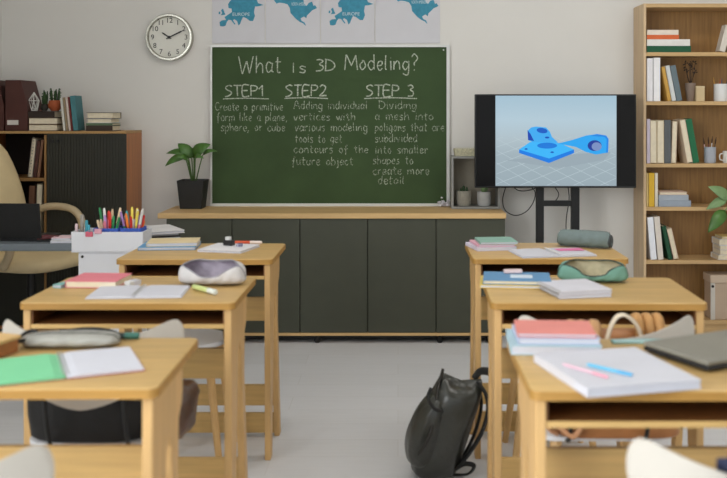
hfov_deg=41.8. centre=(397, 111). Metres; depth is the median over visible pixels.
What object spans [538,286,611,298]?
notepad
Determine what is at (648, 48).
book
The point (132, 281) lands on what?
eraser
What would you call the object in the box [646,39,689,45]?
book
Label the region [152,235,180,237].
folder
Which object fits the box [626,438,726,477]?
chair
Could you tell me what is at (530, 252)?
notebook
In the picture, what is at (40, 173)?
book
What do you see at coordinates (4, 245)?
desk
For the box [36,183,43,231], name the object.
book
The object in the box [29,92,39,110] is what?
ornament
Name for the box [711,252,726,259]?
book
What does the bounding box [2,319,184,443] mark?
chair
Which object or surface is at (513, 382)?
chair
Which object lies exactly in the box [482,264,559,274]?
shelf
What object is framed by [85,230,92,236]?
clip
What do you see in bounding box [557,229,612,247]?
pencil case
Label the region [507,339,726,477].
school desk
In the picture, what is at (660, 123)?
book
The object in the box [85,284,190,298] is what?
notebook
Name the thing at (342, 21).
map poster
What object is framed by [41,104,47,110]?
pot
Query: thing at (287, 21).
map poster
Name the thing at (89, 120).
book
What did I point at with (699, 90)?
box
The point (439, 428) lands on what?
backpack
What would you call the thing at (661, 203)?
book
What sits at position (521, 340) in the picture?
notebook
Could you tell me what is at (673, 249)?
book
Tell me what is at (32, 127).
book
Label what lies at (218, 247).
notebook
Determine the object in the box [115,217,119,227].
pen
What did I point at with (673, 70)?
book
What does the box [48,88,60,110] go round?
cactus
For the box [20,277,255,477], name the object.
school desk
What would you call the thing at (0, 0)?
wall
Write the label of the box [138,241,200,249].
notebook
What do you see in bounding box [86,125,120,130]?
book
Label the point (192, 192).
potted plant
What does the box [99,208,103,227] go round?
pen
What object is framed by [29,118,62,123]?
book
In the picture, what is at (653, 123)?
book
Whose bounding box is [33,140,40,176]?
book
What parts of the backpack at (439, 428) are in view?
carry handle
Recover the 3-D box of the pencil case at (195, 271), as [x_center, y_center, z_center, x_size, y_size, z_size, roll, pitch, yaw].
[-0.592,0.510,3.030,0.220,0.074,0.110,0,0,4]
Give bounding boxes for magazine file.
[0,80,4,130]
[5,80,41,130]
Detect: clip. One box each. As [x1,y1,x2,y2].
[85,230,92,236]
[94,229,101,233]
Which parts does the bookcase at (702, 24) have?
panel, panel, shelf, shelf, shelf, shelf, shelf, shelf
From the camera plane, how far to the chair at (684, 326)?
2.48 m
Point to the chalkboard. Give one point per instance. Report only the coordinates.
(291, 125)
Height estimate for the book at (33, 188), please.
0.282 m
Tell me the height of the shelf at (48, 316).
0.011 m
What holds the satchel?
on the chair at (684, 326)
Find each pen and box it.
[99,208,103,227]
[108,212,110,227]
[111,216,114,227]
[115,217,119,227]
[116,332,139,338]
[120,212,125,227]
[125,213,128,227]
[135,211,138,227]
[138,209,143,227]
[235,241,261,243]
[562,363,608,377]
[587,363,632,375]
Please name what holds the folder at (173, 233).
on the folder at (171, 236)
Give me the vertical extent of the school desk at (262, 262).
0.760 m
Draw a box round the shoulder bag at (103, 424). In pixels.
[27,327,141,442]
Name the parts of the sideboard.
door, door, door, board, door, door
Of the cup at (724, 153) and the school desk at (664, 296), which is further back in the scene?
the cup at (724, 153)
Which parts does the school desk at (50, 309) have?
frame, modesty panel, frame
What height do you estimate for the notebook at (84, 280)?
0.021 m
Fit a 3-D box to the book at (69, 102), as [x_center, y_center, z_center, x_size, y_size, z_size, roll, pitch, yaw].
[-1.894,0.011,5.550,0.028,0.196,0.120,0,0,0]
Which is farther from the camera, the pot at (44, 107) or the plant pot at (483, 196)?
the plant pot at (483, 196)
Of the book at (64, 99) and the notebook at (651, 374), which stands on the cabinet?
the book at (64, 99)
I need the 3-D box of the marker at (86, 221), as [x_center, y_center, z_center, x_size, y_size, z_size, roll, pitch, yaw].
[-1.351,0.532,4.120,0.013,0.125,0.013,0,0,0]
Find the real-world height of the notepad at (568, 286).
0.013 m
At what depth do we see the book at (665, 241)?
5.57 m
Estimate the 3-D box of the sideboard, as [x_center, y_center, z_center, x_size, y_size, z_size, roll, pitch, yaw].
[-0.373,0.941,5.574,1.967,0.738,0.432,0,0,0]
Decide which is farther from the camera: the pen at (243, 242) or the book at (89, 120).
the book at (89, 120)
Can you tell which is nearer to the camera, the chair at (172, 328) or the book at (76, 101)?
the chair at (172, 328)
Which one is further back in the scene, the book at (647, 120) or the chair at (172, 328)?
the book at (647, 120)
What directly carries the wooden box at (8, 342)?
on the school desk at (159, 387)
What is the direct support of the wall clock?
attached to the wall at (97, 51)
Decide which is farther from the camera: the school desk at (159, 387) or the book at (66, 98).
the book at (66, 98)
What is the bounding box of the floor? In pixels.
[0,329,726,477]
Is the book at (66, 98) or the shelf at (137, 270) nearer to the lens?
the shelf at (137, 270)
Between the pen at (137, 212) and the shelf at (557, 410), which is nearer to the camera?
the shelf at (557, 410)
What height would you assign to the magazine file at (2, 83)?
0.294 m
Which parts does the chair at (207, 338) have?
seat, leg, leg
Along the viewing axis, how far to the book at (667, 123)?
5.57 m
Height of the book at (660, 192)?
0.017 m
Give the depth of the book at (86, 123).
5.49 m
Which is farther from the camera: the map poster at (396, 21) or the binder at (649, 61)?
the map poster at (396, 21)
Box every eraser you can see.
[124,279,140,284]
[503,269,521,273]
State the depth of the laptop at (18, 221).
4.46 m
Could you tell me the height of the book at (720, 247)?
0.026 m
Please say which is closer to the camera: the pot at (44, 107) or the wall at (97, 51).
the pot at (44, 107)
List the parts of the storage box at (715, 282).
lid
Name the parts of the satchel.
handle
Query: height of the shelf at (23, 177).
0.018 m
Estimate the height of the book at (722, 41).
0.162 m
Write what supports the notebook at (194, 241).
on the notebook at (143, 246)
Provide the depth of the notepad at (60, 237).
4.44 m
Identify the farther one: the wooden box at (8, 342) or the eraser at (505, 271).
the eraser at (505, 271)
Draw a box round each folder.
[147,224,184,234]
[152,233,178,236]
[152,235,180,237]
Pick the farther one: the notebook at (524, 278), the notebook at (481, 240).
the notebook at (481, 240)
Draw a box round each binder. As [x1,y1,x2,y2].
[646,58,652,100]
[653,58,659,100]
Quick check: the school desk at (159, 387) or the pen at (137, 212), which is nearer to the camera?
the school desk at (159, 387)
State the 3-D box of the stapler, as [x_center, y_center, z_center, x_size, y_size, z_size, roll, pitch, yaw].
[-1.648,0.594,4.480,0.100,0.030,0.030,0,0,-4]
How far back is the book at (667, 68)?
5.57 m
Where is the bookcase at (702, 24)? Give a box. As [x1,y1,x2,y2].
[634,4,726,332]
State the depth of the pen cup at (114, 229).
4.08 m
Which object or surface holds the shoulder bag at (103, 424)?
on the chair at (172, 328)
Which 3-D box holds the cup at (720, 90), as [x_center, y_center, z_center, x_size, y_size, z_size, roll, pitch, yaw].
[1.915,-0.115,5.632,0.083,0.103,0.083,0,0,0]
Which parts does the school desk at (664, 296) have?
frame, modesty panel, frame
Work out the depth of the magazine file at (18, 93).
5.49 m
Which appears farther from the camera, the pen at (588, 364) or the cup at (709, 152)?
the cup at (709, 152)
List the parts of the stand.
post, post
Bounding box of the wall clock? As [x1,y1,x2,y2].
[145,14,193,60]
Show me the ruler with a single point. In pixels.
(614, 341)
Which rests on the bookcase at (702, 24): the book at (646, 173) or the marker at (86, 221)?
the book at (646, 173)
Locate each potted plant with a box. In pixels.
[165,143,215,208]
[706,186,726,232]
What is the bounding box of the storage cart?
[71,228,151,331]
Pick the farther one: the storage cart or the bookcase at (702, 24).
the bookcase at (702, 24)
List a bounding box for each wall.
[0,0,1,79]
[2,0,726,277]
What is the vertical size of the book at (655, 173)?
0.197 m
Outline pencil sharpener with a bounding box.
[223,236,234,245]
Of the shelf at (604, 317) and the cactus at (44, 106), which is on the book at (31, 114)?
the cactus at (44, 106)
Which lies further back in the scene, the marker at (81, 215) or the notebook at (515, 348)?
the marker at (81, 215)
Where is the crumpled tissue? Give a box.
[437,197,449,205]
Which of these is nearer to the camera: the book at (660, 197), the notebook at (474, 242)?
the notebook at (474, 242)
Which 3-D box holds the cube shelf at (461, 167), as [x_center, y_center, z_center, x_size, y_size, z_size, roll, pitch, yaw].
[0.458,0.417,5.685,0.286,0.309,0.170,0,0,0]
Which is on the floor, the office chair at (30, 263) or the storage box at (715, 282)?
the office chair at (30, 263)
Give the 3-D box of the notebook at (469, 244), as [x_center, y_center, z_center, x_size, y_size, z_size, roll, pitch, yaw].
[0.376,0.542,3.845,0.165,0.014,0.170,0,0,-12]
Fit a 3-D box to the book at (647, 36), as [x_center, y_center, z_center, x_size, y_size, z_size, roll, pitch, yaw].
[1.554,-0.440,5.657,0.188,0.025,0.170,0,0,0]
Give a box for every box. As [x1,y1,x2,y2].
[0,333,20,357]
[694,86,704,100]
[703,271,726,319]
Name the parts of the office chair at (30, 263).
armrest, backrest, seat, armrest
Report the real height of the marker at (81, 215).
0.150 m
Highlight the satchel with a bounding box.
[546,312,682,439]
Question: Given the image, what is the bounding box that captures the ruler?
[610,339,656,343]
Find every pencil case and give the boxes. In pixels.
[18,329,120,346]
[178,259,245,284]
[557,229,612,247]
[557,259,628,281]
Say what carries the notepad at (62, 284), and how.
on the school desk at (50, 309)
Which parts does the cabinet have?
panel, door, panel, panel, door, panel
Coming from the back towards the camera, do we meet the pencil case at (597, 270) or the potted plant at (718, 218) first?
the potted plant at (718, 218)
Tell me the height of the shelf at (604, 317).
0.011 m
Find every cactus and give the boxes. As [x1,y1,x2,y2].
[41,90,47,110]
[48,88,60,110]
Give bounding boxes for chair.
[0,144,84,298]
[0,444,54,477]
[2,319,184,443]
[184,329,223,456]
[502,379,595,456]
[518,315,693,445]
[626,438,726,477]
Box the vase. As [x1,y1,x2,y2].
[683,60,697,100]
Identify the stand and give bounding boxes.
[536,188,579,242]
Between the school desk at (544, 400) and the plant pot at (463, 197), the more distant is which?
the plant pot at (463, 197)
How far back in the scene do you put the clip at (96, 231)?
4.05 m
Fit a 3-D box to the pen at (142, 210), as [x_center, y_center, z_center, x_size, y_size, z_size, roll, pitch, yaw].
[-1.122,0.504,4.115,0.047,0.172,0.011,0,0,21]
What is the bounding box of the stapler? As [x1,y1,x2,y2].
[37,235,58,241]
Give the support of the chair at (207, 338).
on the floor
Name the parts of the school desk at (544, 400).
frame, modesty panel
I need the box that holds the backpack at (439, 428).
[405,367,488,477]
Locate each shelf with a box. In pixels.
[18,174,43,180]
[34,310,222,323]
[131,265,262,275]
[450,155,499,208]
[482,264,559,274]
[503,310,682,324]
[548,401,726,420]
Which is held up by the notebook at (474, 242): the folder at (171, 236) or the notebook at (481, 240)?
the notebook at (481, 240)
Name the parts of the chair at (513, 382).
leg, leg, leg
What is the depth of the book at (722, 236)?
5.62 m
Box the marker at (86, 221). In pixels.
[85,220,87,231]
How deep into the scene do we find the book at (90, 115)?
5.49 m
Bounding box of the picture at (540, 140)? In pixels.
[495,96,615,185]
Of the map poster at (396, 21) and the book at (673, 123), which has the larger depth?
the map poster at (396, 21)
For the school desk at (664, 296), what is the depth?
2.82 m
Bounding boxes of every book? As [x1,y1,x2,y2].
[28,111,61,117]
[28,124,62,130]
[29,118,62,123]
[29,184,36,203]
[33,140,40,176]
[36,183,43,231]
[37,140,43,176]
[60,98,65,130]
[63,97,68,130]
[65,97,70,130]
[68,97,72,130]
[70,96,84,130]
[86,112,120,118]
[86,123,119,124]
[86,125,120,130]
[88,119,119,122]
[646,30,677,34]
[646,35,678,38]
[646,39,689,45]
[646,46,690,51]
[646,119,649,162]
[646,171,653,206]
[646,173,647,206]
[646,214,656,259]
[647,214,663,259]
[648,171,657,206]
[650,120,656,162]
[657,120,663,162]
[658,190,686,194]
[658,195,687,199]
[658,200,690,206]
[660,66,670,100]
[660,223,671,259]
[662,65,675,100]
[664,120,670,162]
[665,225,678,259]
[670,65,681,100]
[671,121,676,162]
[673,119,692,162]
[684,118,698,162]
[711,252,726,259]
[712,236,726,244]
[713,243,726,249]
[713,247,726,254]
[715,25,726,51]
[715,234,726,238]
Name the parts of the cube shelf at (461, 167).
panel, panel, panel, panel, panel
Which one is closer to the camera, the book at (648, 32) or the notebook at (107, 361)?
the notebook at (107, 361)
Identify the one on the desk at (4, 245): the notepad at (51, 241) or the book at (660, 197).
the notepad at (51, 241)
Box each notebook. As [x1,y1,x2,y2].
[0,347,145,386]
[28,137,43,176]
[65,273,131,287]
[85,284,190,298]
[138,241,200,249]
[146,237,200,246]
[197,243,259,252]
[465,242,516,250]
[470,240,514,246]
[475,237,516,244]
[480,276,539,288]
[483,271,551,284]
[506,329,601,354]
[509,247,595,257]
[512,324,599,344]
[514,320,596,337]
[534,347,701,397]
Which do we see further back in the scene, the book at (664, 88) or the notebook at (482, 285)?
the book at (664, 88)
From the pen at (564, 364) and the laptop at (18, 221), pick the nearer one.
the pen at (564, 364)
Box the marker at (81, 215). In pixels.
[80,214,83,231]
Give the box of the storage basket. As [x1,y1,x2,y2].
[453,147,473,155]
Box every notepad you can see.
[50,240,71,242]
[51,235,70,239]
[53,281,64,287]
[537,279,611,294]
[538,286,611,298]
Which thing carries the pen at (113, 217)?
in the pen cup at (114, 229)
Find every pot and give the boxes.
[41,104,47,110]
[48,100,60,110]
[456,185,470,205]
[477,188,490,205]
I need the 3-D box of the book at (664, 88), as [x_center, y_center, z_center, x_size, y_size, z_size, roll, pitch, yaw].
[1.574,-0.166,5.647,0.059,0.204,0.150,0,0,0]
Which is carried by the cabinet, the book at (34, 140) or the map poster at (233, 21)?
the book at (34, 140)
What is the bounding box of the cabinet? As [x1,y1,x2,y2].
[0,130,141,332]
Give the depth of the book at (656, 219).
5.57 m
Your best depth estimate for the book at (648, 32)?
5.57 m
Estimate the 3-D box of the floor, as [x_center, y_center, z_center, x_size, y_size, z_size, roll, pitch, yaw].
[0.290,1.360,1.650,6.020,0.100,8.500,0,0,0]
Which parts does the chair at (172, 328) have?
post, seat, post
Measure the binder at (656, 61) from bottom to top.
0.256 m
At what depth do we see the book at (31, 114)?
5.49 m
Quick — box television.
[474,94,635,228]
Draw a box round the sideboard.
[158,206,505,342]
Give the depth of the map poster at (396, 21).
5.79 m
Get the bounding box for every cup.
[93,225,122,231]
[120,226,146,231]
[704,147,715,162]
[714,84,726,100]
[719,151,726,162]
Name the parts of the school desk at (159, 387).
modesty panel, frame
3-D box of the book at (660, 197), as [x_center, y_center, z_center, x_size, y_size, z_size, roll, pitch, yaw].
[1.616,0.503,5.657,0.175,0.032,0.170,0,0,0]
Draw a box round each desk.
[0,241,148,329]
[0,338,197,477]
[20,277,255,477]
[116,243,285,459]
[465,243,628,458]
[483,277,706,477]
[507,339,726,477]
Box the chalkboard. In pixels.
[210,45,449,205]
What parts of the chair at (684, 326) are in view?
leg, post, backrest, seat, leg, post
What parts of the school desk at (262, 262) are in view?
frame, modesty panel, frame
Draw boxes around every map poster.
[212,0,264,42]
[266,0,319,42]
[321,0,373,42]
[375,0,439,42]
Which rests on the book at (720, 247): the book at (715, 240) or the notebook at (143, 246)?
the book at (715, 240)
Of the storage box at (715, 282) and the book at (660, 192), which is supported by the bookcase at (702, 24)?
the storage box at (715, 282)
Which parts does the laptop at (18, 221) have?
screen lid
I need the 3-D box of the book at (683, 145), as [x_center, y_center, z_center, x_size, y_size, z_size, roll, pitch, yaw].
[1.691,0.171,5.647,0.076,0.260,0.150,0,0,0]
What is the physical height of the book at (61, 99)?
0.191 m
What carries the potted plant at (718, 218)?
on the bookcase at (702, 24)
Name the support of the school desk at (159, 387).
on the floor
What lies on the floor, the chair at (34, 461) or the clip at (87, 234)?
the chair at (34, 461)
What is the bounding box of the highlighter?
[192,284,217,294]
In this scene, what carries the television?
attached to the stand
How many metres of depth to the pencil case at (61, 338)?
2.20 m
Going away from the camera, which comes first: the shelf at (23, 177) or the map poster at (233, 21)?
the shelf at (23, 177)
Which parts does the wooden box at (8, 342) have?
lid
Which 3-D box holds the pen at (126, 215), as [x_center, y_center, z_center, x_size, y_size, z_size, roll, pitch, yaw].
[-1.168,0.514,4.120,0.031,0.151,0.011,0,0,-25]
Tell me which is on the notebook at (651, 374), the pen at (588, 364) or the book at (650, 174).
the pen at (588, 364)
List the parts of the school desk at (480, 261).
frame, modesty panel, frame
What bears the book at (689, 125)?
on the bookcase at (702, 24)
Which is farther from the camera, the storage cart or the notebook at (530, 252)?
the storage cart
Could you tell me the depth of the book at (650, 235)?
5.57 m
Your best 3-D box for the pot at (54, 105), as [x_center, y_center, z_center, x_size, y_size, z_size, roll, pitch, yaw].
[-2.007,-0.037,5.560,0.080,0.062,0.080,0,0,0]
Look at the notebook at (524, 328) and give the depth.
2.21 m
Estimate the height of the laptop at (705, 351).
0.024 m
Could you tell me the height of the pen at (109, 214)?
0.158 m
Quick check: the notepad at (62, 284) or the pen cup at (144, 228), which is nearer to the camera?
the notepad at (62, 284)
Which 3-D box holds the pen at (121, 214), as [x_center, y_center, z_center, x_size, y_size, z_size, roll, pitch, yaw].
[-1.184,0.511,4.124,0.046,0.158,0.012,0,0,-11]
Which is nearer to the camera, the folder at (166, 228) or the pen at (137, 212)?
the pen at (137, 212)
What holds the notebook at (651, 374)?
on the school desk at (544, 400)
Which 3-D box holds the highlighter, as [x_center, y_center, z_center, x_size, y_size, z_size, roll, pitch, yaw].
[-0.590,0.540,2.895,0.017,0.016,0.134,0,0,-42]
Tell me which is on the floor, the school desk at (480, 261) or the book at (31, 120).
the school desk at (480, 261)
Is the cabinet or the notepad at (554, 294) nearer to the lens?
the notepad at (554, 294)
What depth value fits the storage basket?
5.63 m
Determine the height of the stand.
1.146 m
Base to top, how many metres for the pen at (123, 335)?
0.016 m
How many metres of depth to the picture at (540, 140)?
5.42 m
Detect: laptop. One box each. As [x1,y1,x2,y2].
[0,203,61,240]
[644,330,726,370]
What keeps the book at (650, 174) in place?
on the bookcase at (702, 24)

